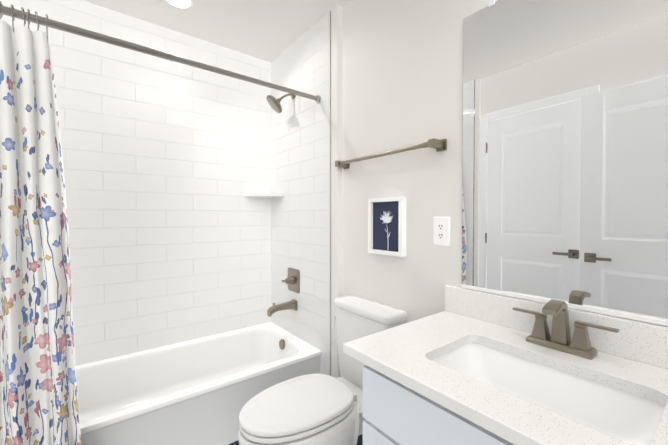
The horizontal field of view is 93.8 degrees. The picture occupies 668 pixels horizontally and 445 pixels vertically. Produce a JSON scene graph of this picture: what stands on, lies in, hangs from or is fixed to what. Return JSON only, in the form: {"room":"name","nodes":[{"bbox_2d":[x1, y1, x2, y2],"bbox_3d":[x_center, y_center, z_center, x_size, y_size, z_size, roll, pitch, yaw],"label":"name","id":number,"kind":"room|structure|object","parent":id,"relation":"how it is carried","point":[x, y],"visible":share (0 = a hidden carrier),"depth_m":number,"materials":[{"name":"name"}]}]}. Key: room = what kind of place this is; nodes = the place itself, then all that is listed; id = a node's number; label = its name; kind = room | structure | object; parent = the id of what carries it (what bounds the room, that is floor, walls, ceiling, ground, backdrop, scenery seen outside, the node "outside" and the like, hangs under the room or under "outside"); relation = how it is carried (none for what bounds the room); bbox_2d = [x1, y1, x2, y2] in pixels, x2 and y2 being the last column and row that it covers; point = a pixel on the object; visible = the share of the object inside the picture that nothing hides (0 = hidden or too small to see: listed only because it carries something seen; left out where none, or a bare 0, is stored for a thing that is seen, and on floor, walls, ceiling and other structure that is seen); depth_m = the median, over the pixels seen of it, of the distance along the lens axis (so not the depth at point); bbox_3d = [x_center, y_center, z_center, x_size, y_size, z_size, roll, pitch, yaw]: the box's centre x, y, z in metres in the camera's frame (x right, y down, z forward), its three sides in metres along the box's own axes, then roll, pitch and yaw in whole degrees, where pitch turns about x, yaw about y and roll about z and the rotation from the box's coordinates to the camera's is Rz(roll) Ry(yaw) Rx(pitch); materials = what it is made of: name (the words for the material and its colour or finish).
{"room":"bathroom","nodes":[
{"label":"bathroom","id":0,"kind":"room"},
{"bbox_2d":[0,0,271,365],"bbox_3d":[-1.144,-0.060,2.111,1.613,2.440,0.100,-1,1,-38],"label":"wall tile","id":1,"kind":"structure","parent":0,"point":[167,165],"depth_m":2.04,"materials":[{"name":"white tile"}]},
{"bbox_2d":[83,0,351,62],"bbox_3d":[-0.349,-1.314,1.064,1.813,0.100,2.698,-1,1,-38],"label":"ceiling","id":2,"kind":"structure","parent":0,"point":[270,31],"depth_m":1.96,"materials":[{"name":"white paint"}]},
{"bbox_2d":[166,0,192,8],"bbox_3d":[-0.890,-1.272,1.786,0.156,0.006,0.156,-1,1,-38],"label":"recessed light","id":3,"kind":"object","parent":2,"relation":"in","point":[184,4],"visible":1,"depth_m":1.81,"materials":[{"name":"white plastic"}]},
{"bbox_2d":[228,434,362,444],"bbox_3d":[-0.349,1.226,1.105,1.813,0.100,2.698,-1,1,-38],"label":"floor","id":4,"kind":"structure","parent":0,"point":[360,440],"depth_m":1.66,"materials":[{"name":"tile"}]},
{"bbox_2d":[76,322,321,444],"bbox_3d":[-0.897,0.994,1.807,1.525,0.341,0.705,-1,1,-38],"label":"bathtub","id":5,"kind":"object","parent":4,"relation":"on","point":[202,391],"visible":0.6,"depth_m":1.81,"materials":[{"name":"white ceramic"}]},
{"bbox_2d":[238,295,406,444],"bbox_3d":[-0.068,0.795,1.433,0.745,0.750,0.438,-1,1,-38],"label":"toilet","id":6,"kind":"object","parent":4,"relation":"on","point":[316,409],"visible":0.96,"depth_m":1.35,"materials":[{"name":"white ceramic"}]},
{"bbox_2d":[343,285,667,444],"bbox_3d":[0.539,0.728,0.794,0.577,0.906,0.926,-1,1,-38],"label":"bathroom vanity","id":7,"kind":"object","parent":4,"relation":"on","point":[469,367],"visible":1,"depth_m":0.84,"materials":[{"name":"white stone"}]},
{"bbox_2d":[512,299,618,359],"bbox_3d":[0.658,0.305,0.925,0.125,0.146,0.266,-1,1,-38],"label":"faucet","id":8,"kind":"object","parent":7,"relation":"on","point":[578,344],"visible":1,"depth_m":0.93,"materials":[{"name":"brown metal"}]},
{"bbox_2d":[271,5,342,377],"bbox_3d":[-0.227,-0.062,2.208,0.044,2.440,0.870,-1,1,-38],"label":"wall","id":9,"kind":"structure","parent":0,"point":[307,182],"depth_m":2.08,"materials":[{"name":"white tile"}]},
{"bbox_2d":[244,194,283,197],"bbox_3d":[-0.533,-0.207,2.382,0.224,0.020,0.214,-1,1,-38],"label":"corner shelf","id":10,"kind":"object","parent":9,"relation":"attached to","point":[264,195],"visible":1,"depth_m":2.37,"materials":[{"name":"white ceramic"}]},
{"bbox_2d":[266,93,295,112],"bbox_3d":[-0.375,-0.851,2.188,0.204,0.181,0.138,-1,1,-38],"label":"shower head","id":11,"kind":"object","parent":9,"relation":"attached to","point":[274,103],"visible":0.94,"depth_m":2.16},
{"bbox_2d":[267,299,297,316],"bbox_3d":[-0.362,0.597,2.191,0.208,0.082,0.068,-1,1,-38],"label":"tub spout","id":12,"kind":"object","parent":9,"relation":"attached to","point":[292,304],"visible":0.96,"depth_m":2.18,"materials":[{"name":"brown metal"}]},
{"bbox_2d":[282,267,299,292],"bbox_3d":[-0.319,0.418,2.244,0.072,0.166,0.163,-1,1,-38],"label":"shower valve","id":13,"kind":"object","parent":9,"relation":"attached to","point":[292,280],"visible":1,"depth_m":2.23,"materials":[{"name":"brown metal"}]},
{"bbox_2d":[343,0,667,326],"bbox_3d":[0.329,-0.052,1.609,0.100,2.440,2.698,-1,1,-38],"label":"wall","id":14,"kind":"structure","parent":0,"point":[402,73],"depth_m":1.50,"materials":[{"name":"white paint"}]},
{"bbox_2d":[368,197,406,256],"bbox_3d":[0.264,0.020,1.583,0.034,0.287,0.230,-1,1,-38],"label":"picture frame","id":15,"kind":"object","parent":14,"relation":"attached to","point":[387,226],"visible":1,"depth_m":1.57,"materials":[{"name":"white"}]},
{"bbox_2d":[335,138,446,168],"bbox_3d":[0.240,-0.335,1.573,0.078,0.048,0.681,-1,1,-38],"label":"towel rail","id":16,"kind":"object","parent":14,"relation":"attached to","point":[439,145],"visible":1,"depth_m":1.43,"materials":[{"name":"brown metal"}]},
{"bbox_2d":[433,217,449,245],"bbox_3d":[0.462,0.038,1.348,0.009,0.125,0.082,-1,1,-38],"label":"electrical outlet plate","id":17,"kind":"object","parent":14,"relation":"attached to","point":[441,231],"visible":1,"depth_m":1.34,"materials":[{"name":"white plastic"}]},
{"bbox_2d":[461,0,667,325],"bbox_3d":[0.783,-0.281,0.927,0.010,1.100,0.860,-1,1,-38],"label":"mirror","id":18,"kind":"object","parent":14,"relation":"attached to","point":[565,158],"visible":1,"depth_m":0.98,"materials":[{"name":"clear glass"}]},
{"bbox_3d":[-1.464,-0.046,1.242,0.042,2.440,0.883,-1,1,-38],"label":"wall","id":19,"kind":"structure","parent":0,"visible":0},
{"bbox_2d":[0,5,320,102],"bbox_3d":[-0.701,-0.778,1.526,1.529,0.044,0.044,-1,1,-38],"label":"curtain rod","id":20,"kind":"object","parent":19,"relation":"attached to","point":[51,23],"visible":0.98,"depth_m":1.39,"materials":[{"name":"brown metal"}]},
{"bbox_2d":[0,1,81,444],"bbox_3d":[-1.131,0.165,1.140,0.346,1.930,0.160,-1,1,-38],"label":"curtain","id":21,"kind":"object","parent":20,"relation":"hanging from","point":[38,396],"visible":1,"depth_m":1.15,"materials":[{"name":"multicoloured fabric"}]}
]}

